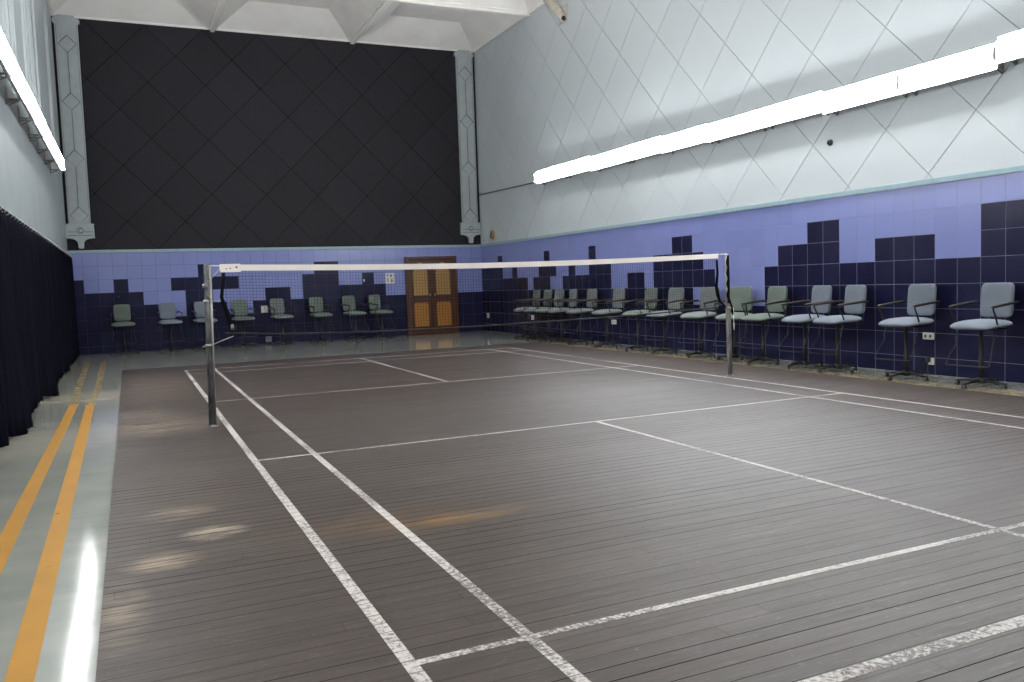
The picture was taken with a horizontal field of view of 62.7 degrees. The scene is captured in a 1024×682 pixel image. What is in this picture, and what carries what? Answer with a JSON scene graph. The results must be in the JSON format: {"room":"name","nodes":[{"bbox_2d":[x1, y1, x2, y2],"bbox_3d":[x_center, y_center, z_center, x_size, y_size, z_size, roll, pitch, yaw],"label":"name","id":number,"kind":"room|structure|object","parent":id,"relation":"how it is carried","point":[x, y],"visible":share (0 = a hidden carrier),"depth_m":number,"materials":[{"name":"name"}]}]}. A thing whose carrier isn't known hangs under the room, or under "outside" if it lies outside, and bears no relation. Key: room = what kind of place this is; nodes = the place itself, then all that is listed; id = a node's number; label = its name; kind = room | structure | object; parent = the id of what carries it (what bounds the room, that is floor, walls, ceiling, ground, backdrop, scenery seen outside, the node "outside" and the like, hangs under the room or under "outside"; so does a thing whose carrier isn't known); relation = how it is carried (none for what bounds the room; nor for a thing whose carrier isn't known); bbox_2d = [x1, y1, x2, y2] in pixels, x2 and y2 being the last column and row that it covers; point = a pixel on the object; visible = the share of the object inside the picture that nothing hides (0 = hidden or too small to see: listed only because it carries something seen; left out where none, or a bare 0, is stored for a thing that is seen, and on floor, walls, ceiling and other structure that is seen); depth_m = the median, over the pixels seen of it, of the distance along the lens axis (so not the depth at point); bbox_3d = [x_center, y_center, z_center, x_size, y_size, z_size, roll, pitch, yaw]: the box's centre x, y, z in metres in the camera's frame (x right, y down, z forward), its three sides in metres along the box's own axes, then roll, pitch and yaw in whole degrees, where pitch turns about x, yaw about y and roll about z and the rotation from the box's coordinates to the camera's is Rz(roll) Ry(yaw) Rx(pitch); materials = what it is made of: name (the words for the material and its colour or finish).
{"room":"sports hall","nodes":[
{"label":"sports hall","id":0,"kind":"room"},
{"bbox_2d":[0,0,67,252],"bbox_3d":[-5.075,-3.154,7.564,0.280,8.220,25.400,-4,4,-24],"label":"wall","id":1,"kind":"structure","parent":0,"point":[29,191],"depth_m":12.91,"materials":[{"name":"grey paint"}]},
{"bbox_2d":[0,29,16,79],"bbox_3d":[-5.193,-2.908,8.427,0.244,0.307,1.252,-4,4,-24],"label":"fluorescent fixture","id":2,"kind":"object","parent":1,"relation":"attached to","point":[8,64],"visible":1,"depth_m":8.65,"materials":[{"name":"paint"}]},
{"bbox_2d":[0,56,28,104],"bbox_3d":[-5.718,-2.962,9.578,0.244,0.307,1.252,-4,4,-24],"label":"fluorescent fixture","id":3,"kind":"object","parent":1,"relation":"attached to","point":[22,91],"visible":0.84,"depth_m":9.74,"materials":[{"name":"paint"}]},
{"bbox_2d":[6,83,38,122],"bbox_3d":[-6.243,-3.040,10.727,0.244,0.307,1.252,-4,4,-24],"label":"fluorescent fixture","id":4,"kind":"object","parent":1,"relation":"attached to","point":[32,110],"visible":0.82,"depth_m":10.90,"materials":[{"name":"paint"}]},
{"bbox_2d":[18,104,47,139],"bbox_3d":[-6.768,-3.098,11.877,0.244,0.307,1.252,-4,4,-24],"label":"fluorescent fixture","id":5,"kind":"object","parent":1,"relation":"attached to","point":[41,127],"visible":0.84,"depth_m":12.03,"materials":[{"name":"paint"}]},
{"bbox_2d":[0,207,71,256],"bbox_3d":[-7.496,-1.596,13.537,0.106,0.090,11.889,-4,4,-24],"label":"curtain rod","id":6,"kind":"object","parent":1,"relation":"attached to","point":[2,209],"visible":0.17,"depth_m":10.95,"materials":[{"name":"grey metal"}]},
{"bbox_2d":[0,205,58,413],"bbox_3d":[-5.702,-0.304,9.829,0.210,2.267,3.094,-4,4,-21],"label":"curtain","id":7,"kind":"object","parent":6,"relation":"hanging from","point":[37,356],"visible":0.79,"depth_m":10.11,"materials":[{"name":"black fabric"}]},
{"bbox_2d":[32,229,70,382],"bbox_3d":[-7.168,-0.477,13.044,0.142,2.267,3.932,-4,4,-23],"label":"curtain","id":8,"kind":"object","parent":6,"relation":"hanging from","point":[45,252],"visible":0.69,"depth_m":13.35,"materials":[{"name":"black fabric"}]},
{"bbox_2d":[56,245,79,364],"bbox_3d":[-8.959,-0.685,16.945,0.131,2.267,4.532,-4,4,-24],"label":"curtain","id":9,"kind":"object","parent":6,"relation":"hanging from","point":[65,265],"visible":0.78,"depth_m":16.65,"materials":[{"name":"black fabric"}]},
{"bbox_2d":[29,122,53,153],"bbox_3d":[-7.293,-3.146,13.029,0.244,0.307,1.252,-4,4,-24],"label":"fluorescent fixture","id":10,"kind":"object","parent":1,"relation":"attached to","point":[48,142],"visible":0.75,"depth_m":13.14,"materials":[{"name":"paint"}]},
{"bbox_2d":[37,137,59,163],"bbox_3d":[-7.818,-3.220,14.178,0.244,0.307,1.252,-4,4,-24],"label":"fluorescent fixture","id":11,"kind":"object","parent":1,"relation":"attached to","point":[55,154],"visible":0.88,"depth_m":14.41,"materials":[{"name":"paint"}]},
{"bbox_2d":[44,149,64,172],"bbox_3d":[-8.343,-3.288,15.328,0.244,0.307,1.252,-4,4,-24],"label":"fluorescent fixture","id":12,"kind":"object","parent":1,"relation":"attached to","point":[61,164],"visible":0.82,"depth_m":15.54,"materials":[{"name":"paint"}]},
{"bbox_2d":[51,16,483,354],"bbox_3d":[-5.580,-4.081,21.121,10.640,8.220,0.254,-4,4,-24],"label":"wall","id":13,"kind":"structure","parent":0,"point":[195,138],"depth_m":20.70,"materials":[{"name":"tile"}]},
{"bbox_2d":[51,14,94,248],"bbox_3d":[-9.886,-4.689,18.925,0.580,5.180,0.110,-4,4,-24],"label":"pilaster","id":14,"kind":"object","parent":13,"relation":"attached to","point":[79,228],"visible":1,"depth_m":18.90,"materials":[{"name":"paint"}]},
{"bbox_2d":[51,15,472,52],"bbox_3d":[-5.641,-7.543,20.746,10.140,0.030,0.023,-4,4,-24],"label":"trim","id":15,"kind":"structure","parent":13,"relation":"attached to","point":[51,15],"depth_m":20.45,"materials":[{"name":"paint"}]},
{"bbox_2d":[261,306,267,312],"bbox_3d":[-6.148,-0.788,20.869,0.165,0.175,0.054,-4,4,-24],"label":"junction box","id":16,"kind":"object","parent":13,"relation":"attached to","point":[264,309],"visible":0.97,"depth_m":20.84,"materials":[{"name":"white plastic"}]},
{"bbox_2d":[265,336,271,341],"bbox_3d":[-6.071,-0.045,20.955,0.150,0.140,0.034,-4,4,-24],"label":"socket","id":17,"kind":"object","parent":13,"relation":"attached to","point":[268,338],"visible":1,"depth_m":20.94,"materials":[{"name":"grey plastic"}]},
{"bbox_2d":[68,244,479,252],"bbox_3d":[-5.476,-2.326,21.122,10.118,0.070,0.034,-4,4,-24],"label":"trim","id":18,"kind":"structure","parent":13,"relation":"attached to","point":[475,245],"depth_m":20.80,"materials":[{"name":"teal paint"}]},
{"bbox_2d":[385,273,394,283],"bbox_3d":[-3.224,-1.653,22.165,0.250,0.280,0.039,-4,4,-24],"label":"board","id":19,"kind":"object","parent":13,"relation":"attached to","point":[389,277],"visible":0.95,"depth_m":22.15,"materials":[{"name":"white plastic"}]},
{"bbox_2d":[404,256,458,334],"bbox_3d":[-2.148,-1.233,22.644,1.460,2.090,0.100,-4,4,-24],"label":"door","id":20,"kind":"structure","parent":13,"relation":"in","point":[411,305],"depth_m":22.64,"materials":[{"name":"brown wood"}]},
{"bbox_2d":[454,50,480,242],"bbox_3d":[-1.214,-5.268,22.852,0.580,5.180,0.110,-4,4,-24],"label":"pilaster","id":21,"kind":"object","parent":13,"relation":"attached to","point":[470,227],"visible":1,"depth_m":22.83,"materials":[{"name":"paint"}]},
{"bbox_2d":[47,0,542,51],"bbox_3d":[-0.501,-7.314,9.429,10.540,0.865,25.300,-4,4,-24],"label":"ceiling","id":22,"kind":"structure","parent":0,"point":[438,24],"depth_m":20.10,"materials":[{"name":"paint"}]},
{"bbox_2d":[0,331,1023,681],"bbox_3d":[-0.219,0.686,9.986,10.340,0.126,25.100,-4,4,-24],"label":"floor","id":23,"kind":"structure","parent":0,"point":[209,576],"depth_m":4.64,"materials":[{"name":"brown wood"}]},
{"bbox_2d":[0,405,77,573],"bbox_3d":[-2.918,1.075,4.923,0.100,0.001,11.900,-4,4,-24],"label":"floor line","id":24,"kind":"object","parent":23,"relation":"on","point":[8,537],"depth_m":5.66,"materials":[{"name":"orange paint"}]},
{"bbox_2d":[4,405,93,681],"bbox_3d":[-2.671,1.064,4.953,0.205,0.001,11.750,-4,4,-24],"label":"floor line","id":25,"kind":"object","parent":23,"relation":"on","point":[23,665],"depth_m":3.94,"materials":[{"name":"orange paint"}]},
{"bbox_2d":[71,362,87,403],"bbox_3d":[-7.009,0.608,13.706,0.240,0.001,7.500,-4,4,-24],"label":"floor line","id":26,"kind":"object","parent":23,"relation":"on","point":[85,371],"depth_m":13.20,"materials":[{"name":"orange paint"}]},
{"bbox_2d":[87,362,105,404],"bbox_3d":[-6.707,0.601,13.651,0.165,0.001,7.450,-4,4,-24],"label":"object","id":27,"kind":"structure","parent":23,"relation":"on","point":[90,403],"depth_m":12.57,"materials":[{"name":"orange paint"}]},
{"bbox_2d":[110,304,139,354],"bbox_3d":[-8.849,-0.268,19.125,0.606,1.124,0.646,-4,4,-26],"label":"swivel chair","id":28,"kind":"object","parent":23,"relation":"on","point":[121,312],"visible":1,"depth_m":19.25,"materials":[{"name":"green fabric"}]},
{"bbox_2d":[157,303,185,351],"bbox_3d":[-7.946,-0.328,19.534,0.606,1.124,0.646,-4,5,-30],"label":"swivel chair","id":29,"kind":"object","parent":23,"relation":"on","point":[167,310],"visible":1,"depth_m":19.63,"materials":[{"name":"grey fabric"}]},
{"bbox_2d":[191,301,219,349],"bbox_3d":[-7.246,-0.375,19.851,0.606,1.124,0.646,-5,5,-32],"label":"swivel chair","id":30,"kind":"object","parent":23,"relation":"on","point":[199,307],"visible":0.61,"depth_m":19.95,"materials":[{"name":"grey fabric"}]},
{"bbox_2d":[202,264,233,426],"bbox_3d":[-2.883,0.042,8.240,0.298,1.591,0.096,-4,4,-24],"label":"net post","id":31,"kind":"object","parent":23,"relation":"on","point":[207,285],"visible":1,"depth_m":8.19,"materials":[{"name":"grey metal"}]},
{"bbox_2d":[211,254,725,334],"bbox_3d":[-0.088,-0.555,9.478,6.270,0.763,0.059,-4,4,-24],"label":"net","id":32,"kind":"object","parent":31,"relation":"attached to","point":[224,268],"visible":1,"depth_m":9.20,"materials":[{"name":"black fabric"}]},
{"bbox_2d":[230,300,257,346],"bbox_3d":[-6.464,-0.427,20.206,0.606,1.124,0.646,-4,5,-30],"label":"swivel chair","id":33,"kind":"object","parent":23,"relation":"on","point":[234,302],"visible":0.8,"depth_m":20.24,"materials":[{"name":"green fabric"}]},
{"bbox_2d":[267,298,295,344],"bbox_3d":[-5.638,-0.482,20.579,0.606,1.124,0.646,-5,5,-36],"label":"swivel chair","id":34,"kind":"object","parent":23,"relation":"on","point":[277,307],"visible":0.84,"depth_m":20.60,"materials":[{"name":"green fabric"}]},
{"bbox_2d":[307,297,334,342],"bbox_3d":[-4.774,-0.540,20.971,0.606,1.124,0.646,-5,5,-34],"label":"swivel chair","id":35,"kind":"object","parent":23,"relation":"on","point":[318,306],"visible":0.91,"depth_m":21.05,"materials":[{"name":"green fabric"}]},
{"bbox_2d":[340,296,368,340],"bbox_3d":[-3.993,-0.592,21.324,0.606,1.124,0.646,-5,5,-40],"label":"swivel chair","id":36,"kind":"object","parent":23,"relation":"on","point":[347,301],"visible":0.85,"depth_m":21.38,"materials":[{"name":"green fabric"}]},
{"bbox_2d":[367,295,395,338],"bbox_3d":[-3.367,-0.634,21.607,0.606,1.124,0.646,-6,6,-44],"label":"swivel chair","id":37,"kind":"object","parent":23,"relation":"on","point":[372,304],"visible":0.92,"depth_m":21.63,"materials":[{"name":"green fabric"}]},
{"bbox_2d":[512,290,540,338],"bbox_3d":[0.335,-0.627,19.642,0.646,1.124,0.606,-3,4,-19],"label":"swivel chair","id":38,"kind":"object","parent":23,"relation":"on","point":[536,293],"visible":0.71,"depth_m":19.61,"materials":[{"name":"grey plastic"}]},
{"bbox_2d":[523,289,552,339],"bbox_3d":[0.587,-0.598,19.090,0.646,1.124,0.606,-4,4,-24],"label":"swivel chair","id":39,"kind":"object","parent":23,"relation":"on","point":[550,294],"visible":0.72,"depth_m":19.07,"materials":[{"name":"green fabric"}]},
{"bbox_2d":[534,289,564,341],"bbox_3d":[0.827,-0.569,18.564,0.646,1.124,0.606,-4,5,-28],"label":"swivel chair","id":40,"kind":"object","parent":23,"relation":"on","point":[562,291],"visible":0.74,"depth_m":18.55,"materials":[{"name":"grey plastic"}]},
{"bbox_2d":[546,289,577,342],"bbox_3d":[1.073,-0.540,18.025,0.646,1.124,0.606,-3,4,-18],"label":"swivel chair","id":41,"kind":"object","parent":23,"relation":"on","point":[574,291],"visible":0.76,"depth_m":17.98,"materials":[{"name":"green fabric"}]},
{"bbox_2d":[564,289,597,344],"bbox_3d":[1.421,-0.500,17.264,0.646,1.124,0.606,-4,4,-24],"label":"swivel chair","id":42,"kind":"object","parent":23,"relation":"on","point":[589,291],"visible":0.94,"depth_m":17.21,"materials":[{"name":"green fabric"}]},
{"bbox_2d":[590,288,626,347],"bbox_3d":[1.864,-0.448,16.293,0.646,1.124,0.606,-4,5,-28],"label":"swivel chair","id":43,"kind":"object","parent":23,"relation":"on","point":[618,304],"visible":0.86,"depth_m":16.27,"materials":[{"name":"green fabric"}]},
{"bbox_2d":[620,288,658,350],"bbox_3d":[2.317,-0.395,15.301,0.646,1.124,0.606,-4,4,-24],"label":"swivel chair","id":44,"kind":"object","parent":23,"relation":"on","point":[653,294],"visible":0.77,"depth_m":15.28,"materials":[{"name":"green fabric"}]},
{"bbox_2d":[644,287,685,353],"bbox_3d":[2.656,-0.355,14.558,0.646,1.124,0.606,-5,5,-32],"label":"swivel chair","id":45,"kind":"object","parent":23,"relation":"on","point":[673,291],"visible":0.89,"depth_m":14.54,"materials":[{"name":"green fabric"}]},
{"bbox_2d":[678,287,721,357],"bbox_3d":[3.060,-0.307,13.670,0.646,1.124,0.606,-5,5,-40],"label":"swivel chair","id":46,"kind":"object","parent":23,"relation":"on","point":[698,315],"visible":0.8,"depth_m":13.66,"materials":[{"name":"grey fabric"}]},
{"bbox_2d":[724,254,734,376],"bbox_3d":[2.788,-0.329,10.809,0.130,1.576,0.110,-4,4,-24],"label":"net post","id":47,"kind":"object","parent":23,"relation":"on","point":[728,303],"visible":1,"depth_m":10.79,"materials":[{"name":"grey metal"}]},
{"bbox_2d":[713,286,756,361],"bbox_3d":[3.422,-0.264,12.874,0.606,1.124,0.646,1,5,36],"label":"swivel chair","id":48,"kind":"object","parent":23,"relation":"on","point":[738,295],"visible":0.73,"depth_m":12.96,"materials":[{"name":"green fabric"}]},
{"bbox_2d":[738,286,789,364],"bbox_3d":[3.689,-0.233,12.294,0.646,1.124,0.606,-4,4,-27],"label":"swivel chair","id":49,"kind":"object","parent":23,"relation":"on","point":[777,295],"visible":0.97,"depth_m":12.28,"materials":[{"name":"green fabric"}]},
{"bbox_2d":[521,337,1016,389],"bbox_3d":[3.987,0.358,11.723,0.070,0.001,18.600,-4,4,-24],"label":"floor line","id":50,"kind":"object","parent":23,"relation":"on","point":[521,337],"depth_m":10.43,"materials":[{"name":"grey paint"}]},
{"bbox_2d":[551,342,1017,394],"bbox_3d":[4.147,0.424,10.700,0.160,0.001,16.600,-4,4,-24],"label":"floor line","id":51,"kind":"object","parent":23,"relation":"on","point":[551,342],"depth_m":11.07,"materials":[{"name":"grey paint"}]},
{"bbox_2d":[778,285,833,369],"bbox_3d":[4.037,-0.193,11.533,0.646,1.124,0.606,-3,4,-20],"label":"swivel chair","id":52,"kind":"object","parent":23,"relation":"on","point":[820,293],"visible":0.93,"depth_m":11.51,"materials":[{"name":"grey fabric"}]},
{"bbox_2d":[809,285,868,372],"bbox_3d":[4.279,-0.164,11.001,0.646,1.124,0.606,-3,4,-18],"label":"swivel chair","id":53,"kind":"object","parent":23,"relation":"on","point":[855,301],"visible":1,"depth_m":10.97,"materials":[{"name":"grey fabric"}]},
{"bbox_2d":[874,284,940,380],"bbox_3d":[4.722,-0.112,10.032,0.646,1.124,0.606,-4,5,-28],"label":"swivel chair","id":54,"kind":"object","parent":23,"relation":"on","point":[921,297],"visible":1,"depth_m":10.02,"materials":[{"name":"grey fabric"}]},
{"bbox_2d":[945,282,1019,388],"bbox_3d":[5.124,-0.065,9.151,0.646,1.124,0.606,-4,5,-28],"label":"swivel chair","id":55,"kind":"object","parent":23,"relation":"on","point":[997,299],"visible":1,"depth_m":9.14,"materials":[{"name":"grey fabric"}]},
{"bbox_2d":[474,0,1023,383],"bbox_3d":[4.356,-3.784,11.835,0.254,8.220,25.400,-4,4,-24],"label":"wall","id":56,"kind":"structure","parent":0,"point":[615,74],"depth_m":12.85,"materials":[{"name":"paint"}]},
{"bbox_2d":[490,230,493,239],"bbox_3d":[-0.534,-2.830,22.365,0.091,0.260,0.220,-4,4,-24],"label":"wall fitting","id":57,"kind":"object","parent":56,"relation":"attached to","point":[491,231],"visible":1,"depth_m":22.31,"materials":[{"name":"gold metal"}]},
{"bbox_2d":[479,182,535,194],"bbox_3d":[-0.140,-3.880,21.389,0.050,0.120,3.601,-4,4,-24],"label":"conduit","id":58,"kind":"object","parent":56,"relation":"attached to","point":[531,182],"visible":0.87,"depth_m":21.22,"materials":[{"name":"grey metal"}]},
{"bbox_2d":[473,2,543,52],"bbox_3d":[4.111,-7.238,11.505,0.048,0.040,24.840,-4,4,-24],"label":"trim","id":59,"kind":"structure","parent":56,"relation":"attached to","point":[542,3],"depth_m":20.71,"materials":[{"name":"paint"}]},
{"bbox_2d":[534,164,567,184],"bbox_3d":[0.875,-3.742,18.928,0.244,0.307,1.252,-4,4,-24],"label":"fluorescent fixture","id":60,"kind":"object","parent":56,"relation":"attached to","point":[551,173],"visible":0.9,"depth_m":18.91,"materials":[{"name":"paint"}]},
{"bbox_2d":[543,0,567,24],"bbox_3d":[0.940,-7.314,18.366,0.251,0.826,0.871,-4,4,-24],"label":"strut","id":61,"kind":"object","parent":56,"relation":"attached to","point":[554,6],"visible":1,"depth_m":18.17,"materials":[{"name":"beige metal"}]},
{"bbox_2d":[559,156,596,177],"bbox_3d":[1.400,-3.671,17.779,0.244,0.307,1.252,-4,4,-24],"label":"fluorescent fixture","id":62,"kind":"object","parent":56,"relation":"attached to","point":[580,165],"visible":0.86,"depth_m":17.76,"materials":[{"name":"paint"}]},
{"bbox_2d":[588,147,629,171],"bbox_3d":[1.927,-3.578,16.631,0.244,0.307,1.252,-4,4,-24],"label":"fluorescent fixture","id":63,"kind":"object","parent":56,"relation":"attached to","point":[613,157],"visible":0.94,"depth_m":16.61,"materials":[{"name":"paint"}]},
{"bbox_2d":[621,136,668,162],"bbox_3d":[2.452,-3.518,15.480,0.244,0.307,1.252,-4,4,-24],"label":"fluorescent fixture","id":64,"kind":"object","parent":56,"relation":"attached to","point":[651,146],"visible":0.87,"depth_m":15.45,"materials":[{"name":"paint"}]},
{"bbox_2d":[660,124,713,153],"bbox_3d":[2.978,-3.432,14.332,0.244,0.307,1.252,-4,4,-24],"label":"fluorescent fixture","id":65,"kind":"object","parent":56,"relation":"attached to","point":[695,135],"visible":0.88,"depth_m":14.28,"materials":[{"name":"paint"}]},
{"bbox_2d":[704,110,766,143],"bbox_3d":[3.503,-3.351,13.182,0.244,0.307,1.252,-4,4,-24],"label":"fluorescent fixture","id":66,"kind":"object","parent":56,"relation":"attached to","point":[746,122],"visible":0.96,"depth_m":13.13,"materials":[{"name":"paint"}]},
{"bbox_2d":[480,165,1023,246],"bbox_3d":[4.301,-2.028,11.904,0.034,0.070,24.900,-4,4,-24],"label":"trim","id":67,"kind":"structure","parent":56,"relation":"attached to","point":[1020,168],"depth_m":12.00,"materials":[{"name":"teal paint"}]},
{"bbox_2d":[757,91,829,129],"bbox_3d":[4.028,-3.289,12.032,0.244,0.307,1.252,-4,4,-24],"label":"fluorescent fixture","id":68,"kind":"object","parent":56,"relation":"attached to","point":[810,104],"visible":0.84,"depth_m":11.98,"materials":[{"name":"paint"}]},
{"bbox_2d":[820,71,906,115],"bbox_3d":[4.555,-3.193,10.884,0.244,0.307,1.252,-4,4,-24],"label":"fluorescent fixture","id":69,"kind":"object","parent":56,"relation":"attached to","point":[884,86],"visible":0.94,"depth_m":10.82,"materials":[{"name":"paint"}]},
{"bbox_2d":[923,332,933,339],"bbox_3d":[5.127,-0.061,10.339,0.029,0.085,0.155,-4,4,-24],"label":"socket","id":70,"kind":"object","parent":56,"relation":"attached to","point":[929,336],"visible":1,"depth_m":10.33,"materials":[{"name":"white plastic"}]},
{"bbox_2d":[925,357,933,373],"bbox_3d":[5.123,0.303,10.322,0.094,0.212,0.092,-4,4,-24],"label":"socket","id":71,"kind":"object","parent":56,"relation":"attached to","point":[930,361],"visible":1,"depth_m":10.32,"materials":[{"name":"white plastic"}]},
{"bbox_2d":[898,43,1003,95],"bbox_3d":[5.080,-3.129,9.734,0.244,0.307,1.252,-4,4,-24],"label":"fluorescent fixture","id":72,"kind":"object","parent":56,"relation":"attached to","point":[979,60],"visible":0.98,"depth_m":9.66,"materials":[{"name":"paint"}]},
{"bbox_2d":[995,29,1023,65],"bbox_3d":[5.603,-3.122,8.580,0.244,0.307,1.252,-4,4,-24],"label":"fluorescent fixture","id":73,"kind":"object","parent":56,"relation":"attached to","point":[1010,46],"visible":1,"depth_m":8.99,"materials":[{"name":"paint"}]},
{"bbox_3d":[-4.044,-1.265,5.967,0.109,0.091,4.559,-4,4,-24],"label":"curtain rod","id":74,"kind":"object","parent":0,"visible":0},
{"bbox_2d":[0,221,33,447],"bbox_3d":[-4.057,-0.150,6.239,0.194,2.342,4.557,-4,4,-23],"label":"curtain","id":75,"kind":"object","parent":74,"relation":"hanging from","point":[15,409],"visible":1,"depth_m":8.07,"materials":[{"name":"black fabric"}]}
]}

